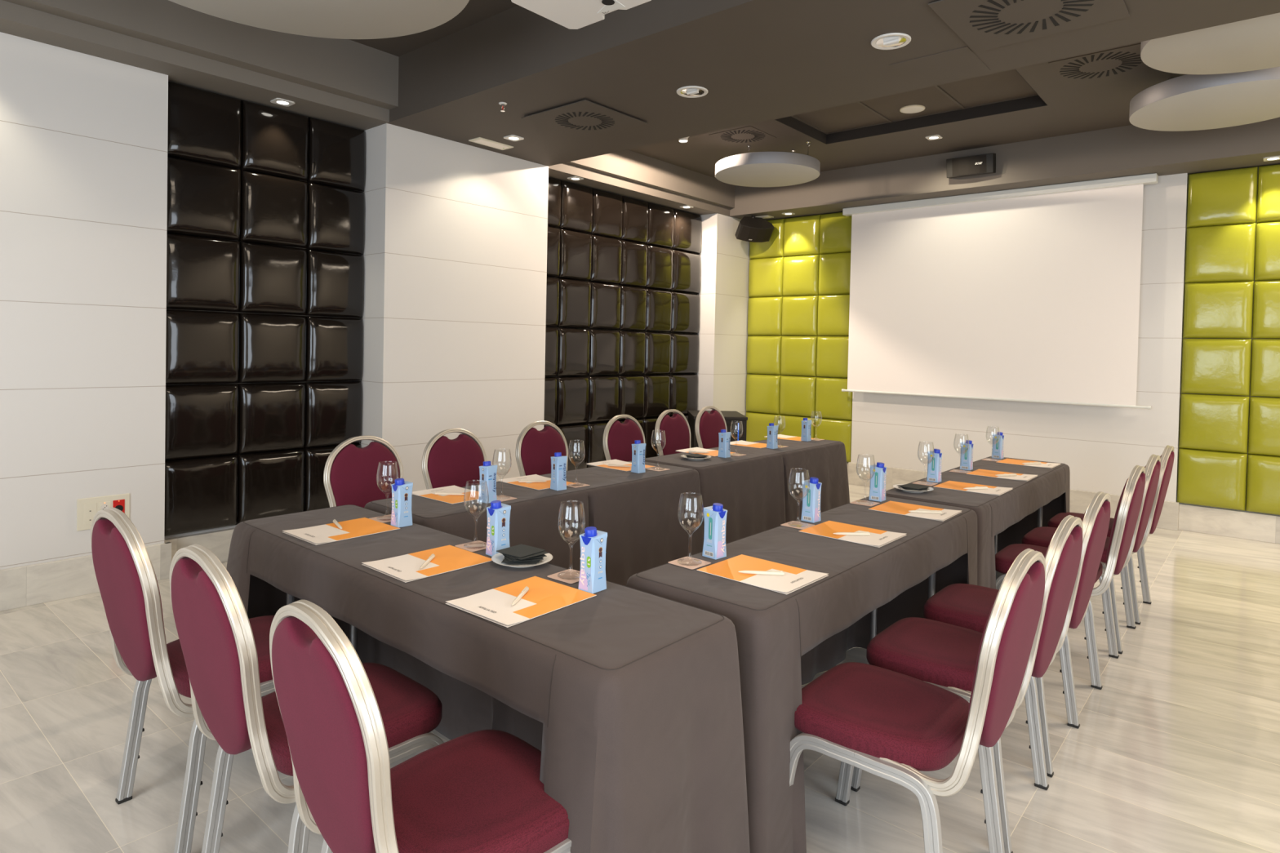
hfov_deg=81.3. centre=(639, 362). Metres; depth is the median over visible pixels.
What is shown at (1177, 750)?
floor
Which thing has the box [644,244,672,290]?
cushion
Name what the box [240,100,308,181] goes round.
wall panel
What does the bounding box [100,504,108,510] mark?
power socket
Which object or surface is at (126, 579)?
banquet chair
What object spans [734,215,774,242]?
loudspeaker
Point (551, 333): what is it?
cushion
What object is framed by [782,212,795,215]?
ceiling spotlight
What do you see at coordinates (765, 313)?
cushion
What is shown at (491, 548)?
print
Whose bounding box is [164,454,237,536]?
cushion
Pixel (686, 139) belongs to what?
spotlight
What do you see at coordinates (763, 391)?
cushion
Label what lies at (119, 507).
power socket
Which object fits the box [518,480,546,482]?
ballpoint pen
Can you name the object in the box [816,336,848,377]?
cushion
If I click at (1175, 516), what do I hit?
baseboard
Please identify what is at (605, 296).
cushion
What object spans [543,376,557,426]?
cushion
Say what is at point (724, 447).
carton
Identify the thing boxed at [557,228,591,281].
cushion
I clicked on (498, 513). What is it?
carton
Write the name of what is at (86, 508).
wall socket plate
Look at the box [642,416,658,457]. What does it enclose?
cushion
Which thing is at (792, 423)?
cushion
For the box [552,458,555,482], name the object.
print
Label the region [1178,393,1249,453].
cushion
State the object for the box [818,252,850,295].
cushion
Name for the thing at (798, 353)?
cushion
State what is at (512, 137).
recessed light
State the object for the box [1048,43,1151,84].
ceiling vent
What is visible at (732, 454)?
coaster
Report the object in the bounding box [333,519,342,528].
ballpoint pen
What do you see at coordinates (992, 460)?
coaster
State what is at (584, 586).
print
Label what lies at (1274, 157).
ceiling spotlight
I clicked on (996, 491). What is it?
folder
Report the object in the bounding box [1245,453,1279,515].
cushion
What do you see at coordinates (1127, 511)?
banquet chair
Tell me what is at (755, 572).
ballpoint pen
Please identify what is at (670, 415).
cushion
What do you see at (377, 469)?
wine glass
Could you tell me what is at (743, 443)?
folder
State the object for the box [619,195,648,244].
cushion
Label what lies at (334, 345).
wall panel
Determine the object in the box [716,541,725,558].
print
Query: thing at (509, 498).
coaster
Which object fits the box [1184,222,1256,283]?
cushion
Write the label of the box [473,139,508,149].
diffuser
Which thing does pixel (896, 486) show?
plate
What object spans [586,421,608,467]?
cushion
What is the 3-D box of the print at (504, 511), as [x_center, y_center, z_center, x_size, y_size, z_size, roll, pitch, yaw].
[-0.429,0.521,2.351,0.002,0.111,0.018,2,2,44]
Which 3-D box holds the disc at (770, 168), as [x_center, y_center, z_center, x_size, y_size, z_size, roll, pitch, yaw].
[1.151,-1.842,6.739,0.934,0.311,0.934,2,1,41]
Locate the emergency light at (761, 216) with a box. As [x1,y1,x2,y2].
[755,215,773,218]
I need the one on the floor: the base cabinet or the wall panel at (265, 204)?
the base cabinet
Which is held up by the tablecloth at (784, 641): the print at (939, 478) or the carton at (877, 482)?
the carton at (877, 482)
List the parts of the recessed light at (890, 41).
bulb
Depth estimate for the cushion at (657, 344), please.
7.95 m
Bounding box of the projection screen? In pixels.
[841,173,1158,408]
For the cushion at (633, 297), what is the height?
0.454 m
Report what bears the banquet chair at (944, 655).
on the floor
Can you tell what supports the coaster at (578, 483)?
on the tablecloth at (638, 513)
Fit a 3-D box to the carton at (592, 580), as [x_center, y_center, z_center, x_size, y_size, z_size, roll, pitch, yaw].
[-0.129,0.538,2.049,0.059,0.172,0.058,2,1,40]
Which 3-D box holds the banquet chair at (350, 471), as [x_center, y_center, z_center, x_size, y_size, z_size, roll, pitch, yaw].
[-1.210,0.853,3.618,0.597,0.947,0.467,2,1,41]
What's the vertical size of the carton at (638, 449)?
0.172 m
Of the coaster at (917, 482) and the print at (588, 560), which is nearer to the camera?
the print at (588, 560)
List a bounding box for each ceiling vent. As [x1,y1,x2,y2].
[521,99,647,138]
[709,125,776,145]
[928,0,1129,52]
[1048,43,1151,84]
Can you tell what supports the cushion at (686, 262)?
on the wall panel at (625, 264)
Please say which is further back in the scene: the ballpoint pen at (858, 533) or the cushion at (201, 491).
the cushion at (201, 491)
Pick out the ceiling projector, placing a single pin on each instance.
(570, 14)
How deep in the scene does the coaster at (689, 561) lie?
2.32 m
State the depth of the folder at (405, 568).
2.25 m
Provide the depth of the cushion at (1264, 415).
5.82 m
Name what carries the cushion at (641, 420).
on the wall panel at (625, 264)
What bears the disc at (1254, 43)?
hanging from the ceiling
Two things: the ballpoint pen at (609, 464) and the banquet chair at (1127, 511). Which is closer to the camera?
the banquet chair at (1127, 511)
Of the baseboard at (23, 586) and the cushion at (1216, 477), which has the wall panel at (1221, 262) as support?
the cushion at (1216, 477)
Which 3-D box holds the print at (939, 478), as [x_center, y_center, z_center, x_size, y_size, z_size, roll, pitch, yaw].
[1.559,0.593,3.877,0.001,0.052,0.043,2,2,43]
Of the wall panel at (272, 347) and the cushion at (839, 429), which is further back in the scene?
the cushion at (839, 429)
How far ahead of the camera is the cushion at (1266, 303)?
5.81 m
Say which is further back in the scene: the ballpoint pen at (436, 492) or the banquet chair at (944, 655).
the ballpoint pen at (436, 492)
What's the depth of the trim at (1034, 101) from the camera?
6.21 m
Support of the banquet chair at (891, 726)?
on the floor
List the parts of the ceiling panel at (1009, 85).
filter panel, filter panel, filter panel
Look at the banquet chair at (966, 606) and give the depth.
2.69 m
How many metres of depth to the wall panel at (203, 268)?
4.58 m
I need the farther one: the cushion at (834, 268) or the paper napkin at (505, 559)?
the cushion at (834, 268)
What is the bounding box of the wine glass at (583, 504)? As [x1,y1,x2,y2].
[557,504,586,579]
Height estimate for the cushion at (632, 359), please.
0.454 m
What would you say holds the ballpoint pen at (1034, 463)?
on the folder at (1049, 465)
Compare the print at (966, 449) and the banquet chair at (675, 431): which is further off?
the banquet chair at (675, 431)
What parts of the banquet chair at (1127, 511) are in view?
leg, seat, leg, leg, frame, backrest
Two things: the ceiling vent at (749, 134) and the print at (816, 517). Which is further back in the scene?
the ceiling vent at (749, 134)
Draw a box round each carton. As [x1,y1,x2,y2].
[391,478,413,527]
[478,461,497,503]
[485,500,511,556]
[550,452,567,490]
[577,526,607,593]
[631,440,645,473]
[702,502,727,559]
[718,429,730,457]
[766,422,777,448]
[800,417,811,441]
[800,476,822,523]
[868,462,886,502]
[926,448,942,482]
[960,440,973,470]
[991,431,1004,458]
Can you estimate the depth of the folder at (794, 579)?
2.21 m
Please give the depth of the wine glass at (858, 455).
3.28 m
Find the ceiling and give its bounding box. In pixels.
[349,0,1279,177]
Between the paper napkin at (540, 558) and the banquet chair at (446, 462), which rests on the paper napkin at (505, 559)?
the paper napkin at (540, 558)
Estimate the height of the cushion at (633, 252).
0.454 m
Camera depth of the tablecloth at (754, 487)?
4.74 m
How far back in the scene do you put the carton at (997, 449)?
4.81 m
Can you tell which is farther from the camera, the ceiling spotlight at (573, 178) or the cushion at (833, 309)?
the cushion at (833, 309)
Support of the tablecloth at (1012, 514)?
on the folding table at (1040, 510)
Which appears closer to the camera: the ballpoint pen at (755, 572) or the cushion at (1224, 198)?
the ballpoint pen at (755, 572)
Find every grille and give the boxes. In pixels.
[738,226,773,242]
[951,154,986,176]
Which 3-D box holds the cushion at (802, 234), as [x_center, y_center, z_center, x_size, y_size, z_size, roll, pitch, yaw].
[1.836,-1.439,8.469,0.450,0.441,0.094,2,1,41]
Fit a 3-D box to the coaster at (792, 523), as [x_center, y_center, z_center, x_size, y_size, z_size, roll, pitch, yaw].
[0.605,0.623,2.853,0.100,0.001,0.100,2,1,42]
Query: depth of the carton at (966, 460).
4.31 m
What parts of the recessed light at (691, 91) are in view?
bulb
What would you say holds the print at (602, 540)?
attached to the carton at (592, 580)
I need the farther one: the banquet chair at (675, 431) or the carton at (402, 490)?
the banquet chair at (675, 431)
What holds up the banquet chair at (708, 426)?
on the floor
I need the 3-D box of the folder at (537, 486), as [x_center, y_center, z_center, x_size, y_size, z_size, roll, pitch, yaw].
[-0.501,0.582,3.636,0.310,0.006,0.241,2,2,42]
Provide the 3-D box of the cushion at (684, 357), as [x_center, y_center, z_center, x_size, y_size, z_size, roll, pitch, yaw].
[0.498,-0.099,8.374,0.095,0.454,0.515,2,1,41]
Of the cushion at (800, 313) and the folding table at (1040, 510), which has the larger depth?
the cushion at (800, 313)
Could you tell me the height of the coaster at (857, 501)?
0.001 m
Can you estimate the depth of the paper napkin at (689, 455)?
4.51 m
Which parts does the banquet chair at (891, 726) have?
leg, leg, seat, leg, frame, leg, backrest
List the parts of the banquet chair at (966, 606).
seat, leg, leg, frame, backrest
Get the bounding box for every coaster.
[368,514,391,523]
[454,540,486,551]
[496,495,516,502]
[546,568,579,583]
[566,482,590,488]
[645,466,669,471]
[667,556,711,569]
[730,453,745,456]
[780,520,815,529]
[850,499,879,506]
[912,480,937,485]
[949,469,971,473]
[981,458,1001,462]
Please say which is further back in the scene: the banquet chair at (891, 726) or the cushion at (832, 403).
the cushion at (832, 403)
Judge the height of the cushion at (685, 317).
0.454 m
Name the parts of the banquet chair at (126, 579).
backrest, leg, frame, seat, leg, leg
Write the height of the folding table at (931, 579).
0.744 m
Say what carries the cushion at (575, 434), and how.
on the wall panel at (625, 264)
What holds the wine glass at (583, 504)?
on the coaster at (570, 574)
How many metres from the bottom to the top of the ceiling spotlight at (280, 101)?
0.007 m
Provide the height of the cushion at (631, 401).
0.454 m
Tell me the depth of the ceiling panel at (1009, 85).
5.88 m
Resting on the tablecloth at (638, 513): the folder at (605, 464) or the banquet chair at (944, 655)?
the folder at (605, 464)
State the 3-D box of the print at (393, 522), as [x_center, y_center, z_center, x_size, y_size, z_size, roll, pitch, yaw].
[-0.894,0.565,2.707,0.043,0.052,0.001,2,1,41]
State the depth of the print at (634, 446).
3.98 m
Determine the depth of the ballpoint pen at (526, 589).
1.95 m
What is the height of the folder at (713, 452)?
0.006 m
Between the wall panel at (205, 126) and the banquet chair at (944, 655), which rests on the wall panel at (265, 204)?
the wall panel at (205, 126)
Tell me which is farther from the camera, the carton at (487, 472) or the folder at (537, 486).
the folder at (537, 486)
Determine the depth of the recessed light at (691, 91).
4.44 m
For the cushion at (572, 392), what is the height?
0.454 m
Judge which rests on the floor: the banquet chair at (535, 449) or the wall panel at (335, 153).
the banquet chair at (535, 449)
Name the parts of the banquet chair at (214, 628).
backrest, leg, frame, leg, seat, leg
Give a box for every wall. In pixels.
[0,31,750,569]
[759,167,1279,515]
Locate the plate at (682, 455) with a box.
[680,453,711,460]
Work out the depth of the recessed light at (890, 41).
3.66 m
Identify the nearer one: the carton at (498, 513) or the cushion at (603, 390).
the carton at (498, 513)
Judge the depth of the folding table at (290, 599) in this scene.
2.86 m
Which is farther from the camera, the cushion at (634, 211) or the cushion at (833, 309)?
the cushion at (833, 309)
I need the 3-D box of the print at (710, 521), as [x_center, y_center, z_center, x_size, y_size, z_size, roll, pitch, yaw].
[0.221,0.550,2.381,0.002,0.137,0.036,0,2,-45]
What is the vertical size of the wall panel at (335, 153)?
0.441 m
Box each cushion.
[164,383,238,460]
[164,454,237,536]
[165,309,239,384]
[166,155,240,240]
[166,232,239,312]
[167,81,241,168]
[236,448,304,524]
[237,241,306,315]
[237,382,305,453]
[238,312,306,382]
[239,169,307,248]
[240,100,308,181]
[302,443,360,511]
[304,381,361,448]
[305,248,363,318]
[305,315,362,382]
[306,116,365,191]
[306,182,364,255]
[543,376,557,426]
[544,327,558,377]
[546,226,559,277]
[546,276,559,327]
[547,177,561,227]
[553,376,589,425]
[556,327,590,376]
[556,422,588,471]
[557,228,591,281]
[557,278,591,328]
[558,180,592,234]
[586,375,618,422]
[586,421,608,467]
[588,328,620,375]
[589,281,621,329]
[590,188,622,239]
[590,234,622,284]
[617,284,646,331]
[617,330,645,375]
[617,374,644,420]
[618,417,644,432]
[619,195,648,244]
[619,240,647,288]
[642,374,670,417]
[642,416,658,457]
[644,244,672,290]
[644,288,672,332]
[644,331,671,374]
[646,202,674,248]
[666,373,697,415]
[669,333,699,373]
[669,413,688,421]
[670,248,700,293]
[670,291,699,333]
[671,208,702,253]
[745,411,779,441]
[746,335,782,374]
[746,373,781,414]
[747,296,782,335]
[748,257,783,297]
[749,218,784,259]
[778,414,817,438]
[779,375,816,417]
[781,336,817,376]
[782,254,819,296]
[782,295,818,336]
[783,214,820,257]
[814,417,852,462]
[815,377,853,420]
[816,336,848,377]
[817,293,849,336]
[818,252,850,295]
[819,212,852,253]
[1177,448,1247,511]
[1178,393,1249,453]
[1181,338,1251,395]
[1182,280,1253,338]
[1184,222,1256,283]
[1186,166,1257,227]
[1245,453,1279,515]
[1248,396,1279,456]
[1249,338,1279,397]
[1252,280,1279,338]
[1254,221,1279,280]
[1256,164,1279,222]
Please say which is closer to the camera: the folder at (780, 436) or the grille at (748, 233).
the folder at (780, 436)
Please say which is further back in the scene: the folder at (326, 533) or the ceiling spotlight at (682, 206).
the ceiling spotlight at (682, 206)
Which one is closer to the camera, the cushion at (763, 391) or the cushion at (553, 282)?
the cushion at (553, 282)
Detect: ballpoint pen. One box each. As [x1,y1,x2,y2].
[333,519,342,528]
[419,554,435,568]
[434,491,465,495]
[511,586,528,605]
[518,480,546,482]
[608,463,631,466]
[688,450,710,453]
[737,570,784,575]
[832,531,870,535]
[908,510,942,513]
[963,486,987,489]
[995,473,1017,475]
[1022,462,1041,464]
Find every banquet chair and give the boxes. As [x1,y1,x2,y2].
[90,506,275,852]
[168,544,443,852]
[269,600,571,852]
[323,435,403,507]
[421,428,487,489]
[515,421,568,476]
[602,414,645,462]
[654,408,690,456]
[694,405,727,448]
[789,548,1045,852]
[850,515,1083,852]
[923,491,1110,777]
[995,465,1145,689]
[1021,453,1160,653]
[1047,444,1174,624]
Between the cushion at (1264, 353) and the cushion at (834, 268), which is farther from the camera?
the cushion at (834, 268)
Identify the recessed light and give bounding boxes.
[468,137,513,150]
[503,134,524,141]
[676,85,707,97]
[871,32,911,49]
[924,134,942,140]
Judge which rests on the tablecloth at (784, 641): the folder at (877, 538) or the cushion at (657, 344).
the folder at (877, 538)
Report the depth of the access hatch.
3.98 m
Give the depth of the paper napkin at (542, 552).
2.24 m
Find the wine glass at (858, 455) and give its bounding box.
[855,454,875,504]
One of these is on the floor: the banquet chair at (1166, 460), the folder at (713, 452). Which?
the banquet chair at (1166, 460)
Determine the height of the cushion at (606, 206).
0.441 m
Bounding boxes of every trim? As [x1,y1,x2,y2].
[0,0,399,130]
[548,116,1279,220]
[774,69,1047,144]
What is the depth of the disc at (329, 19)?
3.37 m
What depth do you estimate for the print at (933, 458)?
3.87 m
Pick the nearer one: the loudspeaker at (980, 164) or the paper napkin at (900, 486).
the paper napkin at (900, 486)
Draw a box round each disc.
[168,0,469,39]
[715,140,820,186]
[1128,66,1279,131]
[1140,12,1279,74]
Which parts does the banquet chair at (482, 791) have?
backrest, leg, frame, seat, leg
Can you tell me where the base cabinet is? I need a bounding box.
[687,410,747,448]
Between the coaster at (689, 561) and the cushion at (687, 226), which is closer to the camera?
the coaster at (689, 561)
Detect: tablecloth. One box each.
[226,504,750,852]
[364,461,703,586]
[626,496,977,852]
[644,439,849,543]
[885,456,1070,589]
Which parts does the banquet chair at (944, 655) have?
leg, seat, leg, frame, leg, backrest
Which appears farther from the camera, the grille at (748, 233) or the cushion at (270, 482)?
the grille at (748, 233)
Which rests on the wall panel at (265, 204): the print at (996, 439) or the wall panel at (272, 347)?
the wall panel at (272, 347)
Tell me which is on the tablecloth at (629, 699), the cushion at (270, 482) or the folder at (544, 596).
the folder at (544, 596)
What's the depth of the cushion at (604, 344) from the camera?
7.32 m
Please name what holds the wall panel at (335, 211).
on the wall panel at (265, 204)
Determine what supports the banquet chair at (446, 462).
on the floor
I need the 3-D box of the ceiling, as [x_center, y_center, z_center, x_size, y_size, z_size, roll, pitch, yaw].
[0.564,-1.940,2.265,8.600,0.742,10.180,2,1,41]
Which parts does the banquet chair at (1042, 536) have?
seat, leg, leg, frame, backrest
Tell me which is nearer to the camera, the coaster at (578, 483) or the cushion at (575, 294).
the coaster at (578, 483)
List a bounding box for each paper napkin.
[496,544,545,557]
[501,551,548,559]
[501,559,537,564]
[502,554,543,560]
[503,560,539,562]
[504,556,540,562]
[506,554,546,560]
[506,557,543,562]
[684,453,708,457]
[899,483,929,488]
[900,486,929,489]
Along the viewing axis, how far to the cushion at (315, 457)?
5.15 m
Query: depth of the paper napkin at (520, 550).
2.28 m
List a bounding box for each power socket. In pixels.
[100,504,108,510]
[115,505,123,511]
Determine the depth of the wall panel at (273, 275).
4.89 m
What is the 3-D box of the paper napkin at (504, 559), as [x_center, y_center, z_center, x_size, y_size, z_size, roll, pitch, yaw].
[-0.361,0.601,2.285,0.106,0.002,0.106,1,1,3]
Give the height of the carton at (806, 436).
0.172 m
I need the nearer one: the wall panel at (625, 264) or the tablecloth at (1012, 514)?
the tablecloth at (1012, 514)
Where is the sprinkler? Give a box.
[498,102,506,111]
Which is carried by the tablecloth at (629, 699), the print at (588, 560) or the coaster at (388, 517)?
the coaster at (388, 517)
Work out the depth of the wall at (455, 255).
4.31 m
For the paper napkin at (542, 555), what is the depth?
2.24 m
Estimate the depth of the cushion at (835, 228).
8.16 m
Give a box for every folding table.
[286,593,357,653]
[868,572,936,664]
[994,506,1043,579]
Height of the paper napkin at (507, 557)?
0.002 m
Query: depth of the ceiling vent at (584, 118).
4.99 m
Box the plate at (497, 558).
[491,552,552,568]
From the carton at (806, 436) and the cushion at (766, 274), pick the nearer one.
the carton at (806, 436)
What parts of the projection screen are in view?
casing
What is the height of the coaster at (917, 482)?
0.001 m
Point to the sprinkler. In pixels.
(502, 104)
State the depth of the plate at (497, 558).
2.25 m
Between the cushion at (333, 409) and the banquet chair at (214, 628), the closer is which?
the banquet chair at (214, 628)
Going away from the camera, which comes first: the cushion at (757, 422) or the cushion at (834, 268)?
the cushion at (834, 268)
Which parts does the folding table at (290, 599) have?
leg, leg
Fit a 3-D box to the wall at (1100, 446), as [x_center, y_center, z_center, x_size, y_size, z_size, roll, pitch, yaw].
[4.365,-0.414,6.498,7.843,3.600,0.349,2,1,41]
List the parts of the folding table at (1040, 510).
leg, leg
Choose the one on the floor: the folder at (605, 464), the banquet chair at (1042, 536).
the banquet chair at (1042, 536)
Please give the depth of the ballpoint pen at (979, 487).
3.68 m
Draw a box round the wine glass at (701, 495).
[677,494,703,565]
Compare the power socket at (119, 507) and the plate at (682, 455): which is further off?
the plate at (682, 455)
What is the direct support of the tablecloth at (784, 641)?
on the folding table at (931, 579)
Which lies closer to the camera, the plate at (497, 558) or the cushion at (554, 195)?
the plate at (497, 558)
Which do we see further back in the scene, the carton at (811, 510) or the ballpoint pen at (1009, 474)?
the ballpoint pen at (1009, 474)
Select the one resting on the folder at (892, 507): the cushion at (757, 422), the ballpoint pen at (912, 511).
the ballpoint pen at (912, 511)
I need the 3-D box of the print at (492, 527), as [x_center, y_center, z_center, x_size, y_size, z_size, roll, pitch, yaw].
[-0.462,0.528,2.342,0.015,0.031,0.001,2,2,44]
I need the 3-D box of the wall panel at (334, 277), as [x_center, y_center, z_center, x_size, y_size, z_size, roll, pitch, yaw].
[-2.147,-0.551,5.264,0.095,0.454,0.412,2,1,41]
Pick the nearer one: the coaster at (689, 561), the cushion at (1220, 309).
the coaster at (689, 561)
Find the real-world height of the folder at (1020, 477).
0.006 m
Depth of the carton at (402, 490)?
2.70 m
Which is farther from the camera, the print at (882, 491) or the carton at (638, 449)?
the carton at (638, 449)
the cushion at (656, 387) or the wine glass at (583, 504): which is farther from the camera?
the cushion at (656, 387)
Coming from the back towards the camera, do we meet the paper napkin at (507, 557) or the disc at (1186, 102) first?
the disc at (1186, 102)
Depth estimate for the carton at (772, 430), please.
5.07 m
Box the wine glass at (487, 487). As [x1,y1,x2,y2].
[463,487,488,548]
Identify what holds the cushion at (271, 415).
on the wall panel at (265, 204)
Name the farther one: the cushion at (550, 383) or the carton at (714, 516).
the cushion at (550, 383)
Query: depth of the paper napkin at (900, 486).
3.57 m
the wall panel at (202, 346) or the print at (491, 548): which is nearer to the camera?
the print at (491, 548)
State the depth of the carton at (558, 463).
3.45 m
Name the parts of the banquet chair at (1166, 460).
seat, leg, leg, frame, backrest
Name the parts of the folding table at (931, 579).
leg, leg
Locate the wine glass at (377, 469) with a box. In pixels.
[376,469,399,520]
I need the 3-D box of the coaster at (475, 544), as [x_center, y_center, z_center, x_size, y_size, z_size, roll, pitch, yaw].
[-0.543,0.607,2.462,0.100,0.001,0.100,2,1,42]
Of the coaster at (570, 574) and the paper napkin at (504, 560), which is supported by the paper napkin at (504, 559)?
the paper napkin at (504, 560)
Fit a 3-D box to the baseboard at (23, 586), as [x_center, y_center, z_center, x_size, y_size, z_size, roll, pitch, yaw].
[-2.216,1.173,5.068,0.361,0.212,10.413,2,1,41]
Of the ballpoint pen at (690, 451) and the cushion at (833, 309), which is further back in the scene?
the cushion at (833, 309)
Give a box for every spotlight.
[270,97,294,106]
[567,176,583,180]
[678,136,688,142]
[680,205,693,208]
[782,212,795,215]
[1263,155,1279,161]
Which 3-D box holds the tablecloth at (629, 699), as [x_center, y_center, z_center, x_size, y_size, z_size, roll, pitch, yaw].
[-0.662,0.986,2.295,2.063,0.752,0.586,2,1,41]
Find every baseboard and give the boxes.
[0,527,235,611]
[846,462,1279,544]
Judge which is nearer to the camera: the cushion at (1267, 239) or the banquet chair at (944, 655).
the banquet chair at (944, 655)
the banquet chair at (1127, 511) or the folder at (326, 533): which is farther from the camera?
the banquet chair at (1127, 511)
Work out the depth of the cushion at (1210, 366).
6.01 m
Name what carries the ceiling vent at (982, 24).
in the ceiling
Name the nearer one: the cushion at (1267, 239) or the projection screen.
the cushion at (1267, 239)
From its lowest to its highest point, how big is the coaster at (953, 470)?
0.001 m
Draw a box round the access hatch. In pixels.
[888,46,990,85]
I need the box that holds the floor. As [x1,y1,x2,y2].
[0,484,1279,852]
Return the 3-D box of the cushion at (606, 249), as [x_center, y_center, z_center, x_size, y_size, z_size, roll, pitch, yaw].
[-0.335,-1.012,7.362,0.094,0.454,0.428,2,1,41]
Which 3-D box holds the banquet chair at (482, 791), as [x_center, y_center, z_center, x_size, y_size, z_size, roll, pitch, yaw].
[-0.410,0.910,1.550,0.467,0.947,0.597,2,2,44]
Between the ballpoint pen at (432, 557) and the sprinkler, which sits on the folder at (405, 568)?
the ballpoint pen at (432, 557)
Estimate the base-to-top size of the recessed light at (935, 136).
0.007 m
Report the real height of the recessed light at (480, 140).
0.013 m
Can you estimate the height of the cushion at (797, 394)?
0.454 m
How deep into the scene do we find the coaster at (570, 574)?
2.16 m
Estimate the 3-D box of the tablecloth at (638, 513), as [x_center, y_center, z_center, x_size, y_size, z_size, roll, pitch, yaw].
[-0.411,0.965,3.639,0.628,0.752,1.779,2,1,41]
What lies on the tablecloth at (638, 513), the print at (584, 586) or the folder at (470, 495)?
the folder at (470, 495)
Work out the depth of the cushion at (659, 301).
7.95 m
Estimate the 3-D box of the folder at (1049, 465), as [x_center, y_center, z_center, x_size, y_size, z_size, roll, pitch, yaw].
[2.410,0.623,4.625,0.310,0.006,0.241,2,1,41]
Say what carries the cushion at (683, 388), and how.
on the wall panel at (625, 264)
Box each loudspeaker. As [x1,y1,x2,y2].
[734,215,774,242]
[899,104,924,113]
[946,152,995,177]
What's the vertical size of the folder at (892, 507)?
0.006 m
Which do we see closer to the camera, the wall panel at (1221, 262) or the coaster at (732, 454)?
the coaster at (732, 454)
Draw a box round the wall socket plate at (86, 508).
[76,493,129,531]
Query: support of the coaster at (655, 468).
on the tablecloth at (638, 513)
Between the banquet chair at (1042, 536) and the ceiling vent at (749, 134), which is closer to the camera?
the banquet chair at (1042, 536)
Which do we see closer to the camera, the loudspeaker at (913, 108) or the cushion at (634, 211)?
the loudspeaker at (913, 108)
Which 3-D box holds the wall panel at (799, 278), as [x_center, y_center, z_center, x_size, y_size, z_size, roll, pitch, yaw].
[1.807,-0.296,8.495,1.360,2.728,0.096,2,1,41]
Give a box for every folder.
[282,517,399,545]
[361,545,492,582]
[412,484,497,503]
[445,576,596,627]
[498,474,576,489]
[587,459,655,471]
[676,447,735,456]
[696,554,828,594]
[729,440,766,448]
[764,434,814,441]
[799,520,906,547]
[868,501,961,521]
[933,480,1012,495]
[966,469,1037,481]
[995,458,1059,468]
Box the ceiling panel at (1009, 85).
[791,69,1038,133]
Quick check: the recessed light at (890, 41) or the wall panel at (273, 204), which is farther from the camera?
the wall panel at (273, 204)
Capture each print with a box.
[391,511,397,525]
[404,486,408,517]
[481,468,484,494]
[485,537,493,555]
[491,525,493,535]
[501,510,506,545]
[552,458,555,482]
[578,569,590,591]
[586,556,591,568]
[598,537,603,579]
[633,445,635,466]
[704,513,713,557]
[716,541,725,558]
[803,484,811,520]
[813,507,820,521]
[871,469,879,500]
[881,488,885,500]
[928,454,935,481]
[937,471,941,481]
[961,444,968,469]
[993,436,999,457]
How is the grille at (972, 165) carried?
attached to the loudspeaker at (980, 164)
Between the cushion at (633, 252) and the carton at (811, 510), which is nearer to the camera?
the carton at (811, 510)
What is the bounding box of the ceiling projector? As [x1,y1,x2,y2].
[511,0,650,29]
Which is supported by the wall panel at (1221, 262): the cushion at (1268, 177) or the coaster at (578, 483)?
the cushion at (1268, 177)
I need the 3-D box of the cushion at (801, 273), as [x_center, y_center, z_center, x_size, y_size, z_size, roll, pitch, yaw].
[1.827,-0.989,8.477,0.450,0.454,0.095,2,1,41]
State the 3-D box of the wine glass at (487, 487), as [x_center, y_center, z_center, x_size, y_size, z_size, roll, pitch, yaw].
[-0.541,0.499,2.460,0.082,0.214,0.082,1,1,0]
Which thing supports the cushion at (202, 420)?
on the wall panel at (265, 204)
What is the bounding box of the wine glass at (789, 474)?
[788,474,809,527]
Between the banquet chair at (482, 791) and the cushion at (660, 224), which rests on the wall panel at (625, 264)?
the cushion at (660, 224)
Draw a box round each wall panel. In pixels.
[164,81,365,536]
[543,177,702,471]
[745,212,853,462]
[1177,164,1279,515]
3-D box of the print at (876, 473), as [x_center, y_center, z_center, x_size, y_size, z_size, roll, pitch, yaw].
[1.058,0.549,3.352,0.036,0.137,0.002,2,1,41]
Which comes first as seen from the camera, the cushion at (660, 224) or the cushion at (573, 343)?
the cushion at (573, 343)
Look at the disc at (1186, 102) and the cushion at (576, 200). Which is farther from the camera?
the cushion at (576, 200)
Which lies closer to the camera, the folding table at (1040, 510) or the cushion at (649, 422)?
the folding table at (1040, 510)
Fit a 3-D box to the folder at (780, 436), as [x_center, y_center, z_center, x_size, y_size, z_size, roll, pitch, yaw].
[1.149,0.576,5.712,0.310,0.006,0.241,2,1,41]
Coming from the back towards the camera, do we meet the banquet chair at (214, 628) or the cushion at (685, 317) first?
the cushion at (685, 317)
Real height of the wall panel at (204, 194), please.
0.454 m
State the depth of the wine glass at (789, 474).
2.83 m
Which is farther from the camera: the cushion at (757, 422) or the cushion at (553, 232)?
the cushion at (757, 422)
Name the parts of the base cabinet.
glass door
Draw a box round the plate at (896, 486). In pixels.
[893,484,933,493]
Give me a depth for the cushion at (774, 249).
8.67 m
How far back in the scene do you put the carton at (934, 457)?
3.88 m
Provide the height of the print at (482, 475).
0.111 m
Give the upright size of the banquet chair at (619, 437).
0.947 m
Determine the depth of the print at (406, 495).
2.71 m

